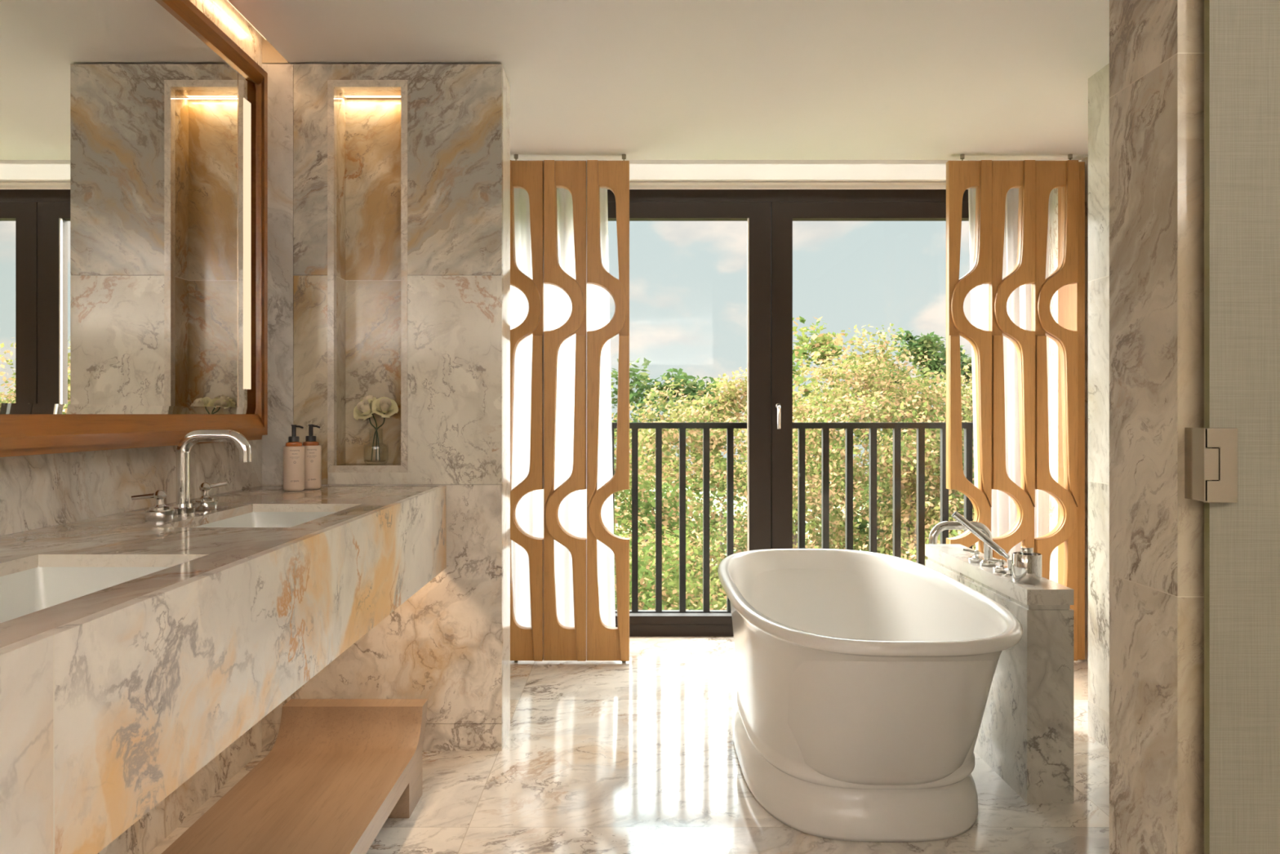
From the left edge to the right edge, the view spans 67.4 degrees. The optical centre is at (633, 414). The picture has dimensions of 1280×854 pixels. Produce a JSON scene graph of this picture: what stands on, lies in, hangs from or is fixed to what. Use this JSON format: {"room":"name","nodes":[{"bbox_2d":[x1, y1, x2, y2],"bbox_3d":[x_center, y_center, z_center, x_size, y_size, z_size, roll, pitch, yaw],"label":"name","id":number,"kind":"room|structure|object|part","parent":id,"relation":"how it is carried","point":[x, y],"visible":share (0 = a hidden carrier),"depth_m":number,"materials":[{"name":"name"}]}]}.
{"room":"bathroom","nodes":[
{"label":"bathroom","id":0,"kind":"room"},
{"bbox_2d":[0,0,262,853],"bbox_3d":[-1.360,-0.106,0.295,0.180,2.513,5.990,0,0,0],"label":"wall","id":1,"kind":"structure","parent":0,"point":[37,491],"depth_m":2.50,"materials":[{"name":"stone"}]},
{"bbox_2d":[0,0,267,457],"bbox_3d":[-1.214,-0.500,1.829,0.109,1.160,2.458,0,0,0],"label":"wall mirror","id":2,"kind":"object","parent":1,"relation":"attached to","point":[134,133],"visible":0.99,"depth_m":2.25,"materials":[{"name":"brown wood"}]},
{"bbox_3d":[-1.187,-0.521,2.963,0.001,1.001,0.161,0,0,0],"label":"pane","id":3,"kind":"part","parent":2,"relation":"part of","materials":[{"name":"mirror"}]},
{"bbox_2d":[0,485,446,853],"bbox_3d":[-0.954,0.384,1.864,0.628,0.281,2.828,0,0,0],"label":"vanity","id":4,"kind":"object","parent":1,"relation":"attached to","point":[113,698],"visible":0.98,"depth_m":1.46,"materials":[{"name":"stone"}]},
{"bbox_2d":[0,485,438,648],"bbox_3d":[-0.964,0.255,1.864,0.608,0.022,2.828,0,0,0],"label":"countertop","id":5,"kind":"structure","parent":4,"relation":"on","point":[124,539],"depth_m":1.85,"materials":[{"name":"stone"}]},
{"bbox_2d":[0,565,170,622],"bbox_3d":[-0.886,0.334,1.395,0.349,0.148,0.601,0,0,0],"label":"sink","id":6,"kind":"object","parent":5,"relation":"in","point":[23,593],"visible":0.11,"depth_m":1.67,"materials":[{"name":"white ceramic"}]},
{"bbox_2d":[131,429,252,520],"bbox_3d":[-1.101,0.140,2.348,0.264,0.206,0.244,0,0,-42],"label":"tap","id":7,"kind":"object","parent":5,"relation":"on","point":[183,506],"visible":1,"depth_m":2.33,"materials":[{"name":"silver metal"}]},
{"bbox_3d":[-1.130,0.190,2.225,0.063,0.017,0.013,0,0,-5],"label":"lever","id":8,"kind":"part","parent":7,"relation":"part of","materials":[{"name":"silver metal"}]},
{"bbox_3d":[-1.099,0.210,2.228,0.062,0.068,0.062,0,0,0],"label":"handle","id":9,"kind":"part","parent":7,"relation":"part of","materials":[{"name":"silver metal"}]},
{"bbox_3d":[-1.102,0.210,2.469,0.062,0.068,0.062,0,0,0],"label":"handle","id":10,"kind":"part","parent":7,"relation":"part of","materials":[{"name":"silver metal"}]},
{"bbox_3d":[-1.023,0.139,2.342,0.182,0.204,0.031,0,0,0],"label":"spout","id":11,"kind":"part","parent":7,"relation":"part of","materials":[{"name":"silver metal"}]},
{"bbox_3d":[-1.080,0.185,2.483,0.054,0.018,0.013,0,0,-33],"label":"lever","id":12,"kind":"part","parent":7,"relation":"part of","materials":[{"name":"silver metal"}]},
{"bbox_2d":[194,511,336,527],"bbox_3d":[-0.886,0.334,2.337,0.349,0.148,0.598,0,0,0],"label":"sink","id":13,"kind":"object","parent":5,"relation":"in","point":[253,519],"visible":0.05,"depth_m":2.61,"materials":[{"name":"white ceramic"}]},
{"bbox_2d":[283,424,304,491],"bbox_3d":[-1.077,0.138,3.045,0.065,0.211,0.065,0,0,0],"label":"pump bottle","id":14,"kind":"object","parent":5,"relation":"on","point":[294,451],"visible":1,"depth_m":3.02,"materials":[{"name":"beige plastic"}]},
{"bbox_2d":[302,424,321,489],"bbox_3d":[-1.048,0.138,3.118,0.065,0.211,0.065,0,0,0],"label":"pump bottle","id":15,"kind":"object","parent":5,"relation":"on","point":[313,450],"visible":0.98,"depth_m":3.09,"materials":[{"name":"beige plastic"}]},
{"bbox_2d":[262,36,400,99],"bbox_3d":[-0.873,-0.106,3.391,0.834,2.513,0.218,0,0,0],"label":"wall","id":16,"kind":"structure","parent":0,"point":[270,55],"depth_m":3.28,"materials":[{"name":"beige paint"}]},
{"bbox_2d":[327,80,407,472],"bbox_3d":[-0.908,-0.471,3.292,0.273,1.340,0.031,0,0,0],"label":"trim","id":17,"kind":"structure","parent":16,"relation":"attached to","point":[332,85],"depth_m":3.28,"materials":[{"name":"stone"}]},
{"bbox_2d":[336,89,400,465],"bbox_3d":[-0.908,-0.471,3.374,0.273,1.340,0.132,0,0,0],"label":"niche","id":18,"kind":"object","parent":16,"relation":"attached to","point":[368,131],"depth_m":3.41,"materials":[{"name":"beige stone"}]},
{"bbox_2d":[363,431,388,464],"bbox_3d":[-0.902,0.112,3.362,0.086,0.123,0.081,0,0,0],"label":"vase","id":19,"kind":"object","parent":18,"relation":"in","point":[381,432],"visible":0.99,"depth_m":3.35,"materials":[{"name":"clear glass"}]},
{"bbox_2d":[353,398,380,460],"bbox_3d":[-0.933,0.052,3.348,0.094,0.221,0.071,0,0,0],"label":"rose","id":20,"kind":"object","parent":19,"relation":"in","point":[359,410],"visible":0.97,"depth_m":3.34,"materials":[{"name":"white plant"}]},
{"bbox_3d":[-0.914,0.074,3.366,0.053,0.177,0.020,0,0,0],"label":"stem","id":21,"kind":"part","parent":20,"relation":"part of","materials":[{"name":"green"}]},
{"bbox_2d":[360,395,377,460],"bbox_3d":[-0.931,0.048,3.377,0.081,0.231,0.083,0,0,0],"label":"rose","id":22,"kind":"object","parent":19,"relation":"in","point":[370,397],"visible":0.59,"depth_m":3.37,"materials":[{"name":"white plant"}]},
{"bbox_3d":[-0.918,0.069,3.376,0.041,0.188,0.022,0,0,30],"label":"stem","id":23,"kind":"part","parent":22,"relation":"part of","materials":[{"name":"green"}]},
{"bbox_2d":[370,396,398,460],"bbox_3d":[-0.867,0.051,3.343,0.094,0.225,0.065,0,0,-13],"label":"rose","id":24,"kind":"object","parent":19,"relation":"in","point":[388,406],"visible":1,"depth_m":3.34,"materials":[{"name":"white plant"}]},
{"bbox_3d":[-0.889,0.072,3.362,0.060,0.183,0.020,0,0,11],"label":"stem","id":25,"kind":"part","parent":24,"relation":"part of","materials":[{"name":"green"}]},
{"bbox_2d":[343,95,400,97],"bbox_3d":[-0.908,-1.126,3.388,0.225,0.008,0.032,0,0,0],"label":"led strip","id":26,"kind":"object","parent":16,"relation":"attached to","point":[345,96],"visible":0.43,"depth_m":3.39,"materials":[{"name":"white plastic"}]},
{"bbox_2d":[262,721,502,751],"bbox_3d":[-0.860,1.104,3.295,0.820,0.092,0.031,0,0,0],"label":"baseboard","id":27,"kind":"object","parent":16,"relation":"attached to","point":[437,736],"visible":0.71,"depth_m":3.28,"materials":[{"name":"stone"}]},
{"bbox_2d":[502,67,510,746],"bbox_3d":[-0.453,-0.023,3.405,0.006,2.346,0.190,0,0,0],"label":"wall","id":28,"kind":"structure","parent":0,"point":[506,86],"depth_m":3.40,"materials":[{"name":"stone"}]},
{"bbox_2d":[148,636,1109,853],"bbox_3d":[0.425,1.210,1.200,3.750,0.120,7.800,0,0,0],"label":"floor","id":29,"kind":"structure","parent":0,"point":[637,755],"depth_m":2.98,"materials":[{"name":"stone"}]},
{"bbox_2d":[161,698,427,853],"bbox_3d":[-0.851,1.017,1.900,0.424,0.266,2.160,0,0,0],"label":"bench","id":30,"kind":"object","parent":29,"relation":"on","point":[335,771],"visible":1,"depth_m":2.59,"materials":[{"name":"brown wood"}]},
{"bbox_3d":[-0.851,1.090,2.820,0.424,0.120,0.171,0,0,0],"label":"leg","id":31,"kind":"part","parent":30,"relation":"part of","materials":[{"name":"brown wood"}]},
{"bbox_2d":[262,64,502,723],"bbox_3d":[-0.860,-0.070,3.295,0.820,2.252,0.030,0,0,0],"label":"wall pier","id":32,"kind":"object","parent":29,"relation":"on","point":[442,646],"visible":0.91,"depth_m":3.28,"materials":[{"name":"stone"}]},
{"bbox_2d":[510,154,629,662],"bbox_3d":[-0.317,-0.026,4.442,0.595,2.353,0.060,0,0,0],"label":"folding screen","id":33,"kind":"object","parent":29,"relation":"on","point":[547,638],"visible":0.96,"depth_m":4.41,"materials":[{"name":"brown wood"}]},
{"bbox_3d":[-0.516,-0.016,4.450,0.196,2.307,0.044,0,0,0],"label":"panel","id":34,"kind":"part","parent":33,"relation":"part of","materials":[{"name":"brown wood"}]},
{"bbox_3d":[-0.317,-0.016,4.450,0.197,2.307,0.044,0,0,0],"label":"panel","id":35,"kind":"part","parent":33,"relation":"part of","materials":[{"name":"brown wood"}]},
{"bbox_3d":[-0.118,-0.016,4.450,0.196,2.307,0.044,0,0,0],"label":"panel","id":36,"kind":"part","parent":33,"relation":"part of","materials":[{"name":"brown wood"}]},
{"bbox_2d":[717,548,1022,842],"bbox_3d":[0.689,0.850,3.126,0.790,0.600,1.643,0,0,0],"label":"bathtub","id":37,"kind":"object","parent":29,"relation":"on","point":[864,678],"visible":1,"depth_m":2.61,"materials":[{"name":"white ceramic"}]},
{"bbox_2d":[924,543,1073,803],"bbox_3d":[1.232,0.834,3.333,0.138,0.632,0.993,0,0,0],"label":"plinth","id":38,"kind":"object","parent":29,"relation":"on","point":[1025,735],"visible":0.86,"depth_m":2.84,"materials":[{"name":"stone"}]},
{"bbox_2d":[928,520,1012,577],"bbox_3d":[1.127,0.442,3.227,0.230,0.152,0.346,0,0,0],"label":"tap","id":39,"kind":"object","parent":38,"relation":"on","point":[987,561],"visible":0.88,"depth_m":3.28,"materials":[{"name":"silver metal"}]},
{"bbox_3d":[1.121,0.441,3.290,0.218,0.150,0.029,0,0,0],"label":"spout","id":40,"kind":"part","parent":39,"relation":"part of","materials":[{"name":"silver metal"}]},
{"bbox_3d":[1.183,0.482,3.377,0.047,0.017,0.011,0,0,13],"label":"lever","id":41,"kind":"part","parent":39,"relation":"part of","materials":[{"name":"silver metal"}]},
{"bbox_3d":[1.205,0.498,3.372,0.056,0.040,0.056,0,0,0],"label":"handle","id":42,"kind":"part","parent":39,"relation":"part of","materials":[{"name":"silver metal"}]},
{"bbox_2d":[951,511,1009,559],"bbox_3d":[1.118,0.389,3.090,0.181,0.153,0.024,0,0,7],"label":"shower","id":43,"kind":"object","parent":39,"relation":"on","point":[957,516],"visible":1,"depth_m":3.08,"materials":[{"name":"silver metal"}]},
{"bbox_3d":[1.190,0.483,3.165,0.046,0.015,0.011,0,0,14],"label":"lever","id":44,"kind":"part","parent":39,"relation":"part of","materials":[{"name":"silver metal"}]},
{"bbox_3d":[1.212,0.498,3.160,0.056,0.040,0.056,0,0,0],"label":"handle","id":45,"kind":"part","parent":39,"relation":"part of","materials":[{"name":"silver metal"}]},
{"bbox_2d":[1012,546,1041,583],"bbox_3d":[1.218,0.465,2.972,0.086,0.106,0.086,0,0,0],"label":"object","id":46,"kind":"object","parent":38,"relation":"on","point":[1026,564],"visible":1,"depth_m":2.94,"materials":[{"name":"silver metal"}]},
{"bbox_3d":[1.218,0.426,2.972,0.037,0.028,0.037,0,0,0],"label":"knob","id":47,"kind":"part","parent":46,"relation":"part of","materials":[{"name":"silver metal"}]},
{"bbox_2d":[946,154,1084,660],"bbox_3d":[1.797,-0.026,4.456,0.676,2.353,0.225,0,0,-17],"label":"folding screen","id":48,"kind":"object","parent":29,"relation":"on","point":[992,180],"visible":0.94,"depth_m":4.41,"materials":[{"name":"brown wood"}]},
{"bbox_3d":[1.552,-0.016,4.450,0.196,2.307,0.044,0,0,0],"label":"panel","id":49,"kind":"part","parent":48,"relation":"part of","materials":[{"name":"brown wood"}]},
{"bbox_3d":[1.752,-0.016,4.450,0.197,2.307,0.044,0,0,0],"label":"panel","id":50,"kind":"part","parent":48,"relation":"part of","materials":[{"name":"brown wood"}]},
{"bbox_3d":[1.951,-0.016,4.450,0.196,2.307,0.044,0,0,0],"label":"panel","id":51,"kind":"part","parent":48,"relation":"part of","materials":[{"name":"brown wood"}]},
{"bbox_3d":[0.500,1.282,5.260,4.200,0.235,0.320,0,0,0],"label":"trim","id":52,"kind":"structure","parent":29,"relation":"attached to","visible":0},
{"bbox_2d":[611,422,973,613],"bbox_3d":[0.500,0.606,5.300,4.000,1.119,0.050,0,0,0],"label":"balcony railing","id":53,"kind":"object","parent":52,"relation":"on","point":[730,426],"visible":0.3,"depth_m":5.28,"materials":[{"name":"black metal"}]},
{"bbox_3d":[0.500,1.103,5.300,4.000,0.035,0.040,0,0,0],"label":"rail","id":54,"kind":"part","parent":53,"relation":"part of","materials":[{"name":"black metal"}]},
{"bbox_3d":[0.500,0.062,5.300,4.000,0.033,0.050,0,0,0],"label":"rail","id":55,"kind":"part","parent":53,"relation":"part of","materials":[{"name":"black metal"}]},
{"bbox_2d":[227,0,1109,159],"bbox_3d":[0.560,-1.283,0.922,3.480,0.160,7.245,0,0,0],"label":"ceiling","id":56,"kind":"structure","parent":0,"point":[588,79],"depth_m":3.29,"materials":[{"name":"white paint"}]},
{"bbox_2d":[226,0,266,39],"bbox_3d":[-1.235,-1.271,1.325,0.020,0.008,3.850,0,0,0],"label":"led strip","id":57,"kind":"object","parent":56,"relation":"attached to","point":[227,0],"visible":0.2,"depth_m":3.06,"materials":[{"name":"white plastic"}]},
{"bbox_2d":[1048,156,1088,660],"bbox_3d":[2.210,-0.127,4.272,0.180,2.553,1.656,0,0,0],"label":"wall","id":58,"kind":"structure","parent":0,"point":[1053,505],"depth_m":4.80,"materials":[{"name":"paint"}]},
{"bbox_2d":[606,160,968,189],"bbox_3d":[0.425,-0.127,4.980,3.750,2.553,0.240,0,0,0],"label":"roller blind","id":59,"kind":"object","parent":58,"relation":"in","point":[631,162],"depth_m":4.86,"materials":[{"name":"white fabric"}]},
{"bbox_2d":[607,189,968,636],"bbox_3d":[0.525,-0.006,4.996,3.150,2.313,0.168,0,0,0],"label":"window","id":60,"kind":"structure","parent":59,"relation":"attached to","point":[769,215],"depth_m":4.96,"materials":[{"name":"brown metal"}]},
{"bbox_3d":[-0.139,-0.005,5.003,1.698,2.186,0.074,0,0,0],"label":"sash","id":61,"kind":"part","parent":60,"relation":"part of","materials":[{"name":"clear glass"}]},
{"bbox_3d":[0.746,0.011,4.934,0.019,0.128,0.044,0,0,0],"label":"lever","id":62,"kind":"part","parent":60,"relation":"part of","materials":[{"name":"silver metal"}]},
{"bbox_3d":[1.377,-0.005,5.003,1.323,2.186,0.074,0,0,0],"label":"sash","id":63,"kind":"part","parent":60,"relation":"part of","materials":[{"name":"clear glass"}]},
{"bbox_2d":[1088,63,1109,749],"bbox_3d":[1.965,-0.026,2.443,0.670,2.353,2.001,0,0,0],"label":"wall","id":64,"kind":"structure","parent":0,"point":[1099,82],"depth_m":3.37,"materials":[{"name":"stone"}]},
{"bbox_2d":[1109,0,1204,853],"bbox_3d":[1.508,-0.026,1.353,1.585,2.353,0.181,0,0,0],"label":"wall","id":65,"kind":"structure","parent":0,"point":[1157,46],"depth_m":1.32,"materials":[{"name":"stone"}]},
{"bbox_2d":[1184,0,1279,853],"bbox_3d":[1.162,-0.005,1.240,0.876,2.290,0.044,0,0,0],"label":"door","id":66,"kind":"structure","parent":65,"relation":"in","point":[1232,463],"depth_m":1.24,"materials":[{"name":"wood"}]},
{"bbox_3d":[0.747,0.065,1.227,0.040,0.095,0.018,0,0,0],"label":"hinge plate","id":67,"kind":"part","parent":66,"relation":"part of","materials":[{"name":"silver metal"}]},
{"label":"outside","id":68,"kind":"structure","parent":0,"visible":0},
{"bbox_2d":[613,475,925,608],"bbox_3d":[10.000,10.250,84.000,200.000,0.200,152.000,0,0,0],"label":"ground","id":69,"kind":"structure","parent":68,"point":[715,500],"depth_m":104.55,"materials":[{"name":"green plant"}]},
{"bbox_2d":[610,385,726,609],"bbox_3d":[-1.877,4.689,13.286,7.547,10.940,5.806,0,0,-6],"label":"tree","id":70,"kind":"object","parent":69,"relation":"on","point":[644,508],"visible":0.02,"depth_m":12.88,"materials":[{"name":"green plant"}]},
{"bbox_2d":[613,512,818,609],"bbox_3d":[0.183,5.618,9.937,5.348,9.084,3.774,0,0,0],"label":"bush","id":71,"kind":"object","parent":69,"relation":"on","point":[646,593],"visible":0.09,"depth_m":9.60,"materials":[{"name":"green plant"}]},
{"bbox_2d":[613,367,869,609],"bbox_3d":[1.474,4.650,16.766,5.261,11.018,5.230,0,0,-38],"label":"tree","id":72,"kind":"object","parent":69,"relation":"on","point":[686,414],"visible":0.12,"depth_m":16.19,"materials":[{"name":"green plant"}]},
{"bbox_2d":[610,357,902,608],"bbox_3d":[0.765,4.310,26.177,13.380,11.697,7.015,0,0,0],"label":"tree","id":73,"kind":"object","parent":69,"relation":"on","point":[689,390],"visible":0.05,"depth_m":25.57,"materials":[{"name":"green plant"}]},
{"bbox_2d":[650,315,959,592],"bbox_3d":[4.729,3.817,24.883,8.716,12.680,6.772,0,0,0],"label":"tree","id":74,"kind":"object","parent":69,"relation":"on","point":[826,340],"visible":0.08,"depth_m":23.97,"materials":[{"name":"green plant"}]},
{"bbox_2d":[714,323,975,608],"bbox_3d":[3.421,4.441,13.567,5.220,11.435,4.641,0,0,-25],"label":"tree","id":75,"kind":"object","parent":69,"relation":"on","point":[837,407],"visible":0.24,"depth_m":13.37,"materials":[{"name":"green plant"}]},
{"bbox_2d":[840,500,975,562],"bbox_3d":[3.625,5.514,10.033,5.683,9.293,4.116,0,0,7],"label":"tree","id":76,"kind":"object","parent":69,"relation":"on","point":[955,533],"visible":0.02,"depth_m":10.47,"materials":[{"name":"green plant"}]},
{"bbox_2d":[853,349,974,560],"bbox_3d":[5.904,4.400,14.408,6.294,11.517,5.023,0,0,16],"label":"tree","id":77,"kind":"object","parent":69,"relation":"on","point":[969,386],"visible":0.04,"depth_m":14.34,"materials":[{"name":"green plant"}]},
{"bbox_2d":[854,330,973,557],"bbox_3d":[6.811,4.128,21.989,3.517,12.056,4.075,0,0,0],"label":"tree","id":78,"kind":"object","parent":69,"relation":"on","point":[926,343],"visible":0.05,"depth_m":21.67,"materials":[{"name":"green plant"}]},
{"bbox_3d":[0.425,-1.413,1.200,3.750,0.100,7.800,0,0,0],"label":"ceiling","id":79,"kind":"structure","parent":0,"visible":0},
{"bbox_2d":[510,160,615,626],"bbox_3d":[-0.595,-0.081,4.769,1.011,2.438,0.054,0,0,0],"label":"backing","id":80,"kind":"object","parent":79,"relation":"hanging from","point":[572,510],"visible":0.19,"depth_m":4.77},
{"bbox_2d":[967,160,1049,562],"bbox_3d":[1.857,-0.081,4.769,0.406,2.438,0.049,0,0,0],"label":"backing","id":81,"kind":"object","parent":79,"relation":"hanging from","point":[1019,304],"visible":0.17,"depth_m":4.77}
]}

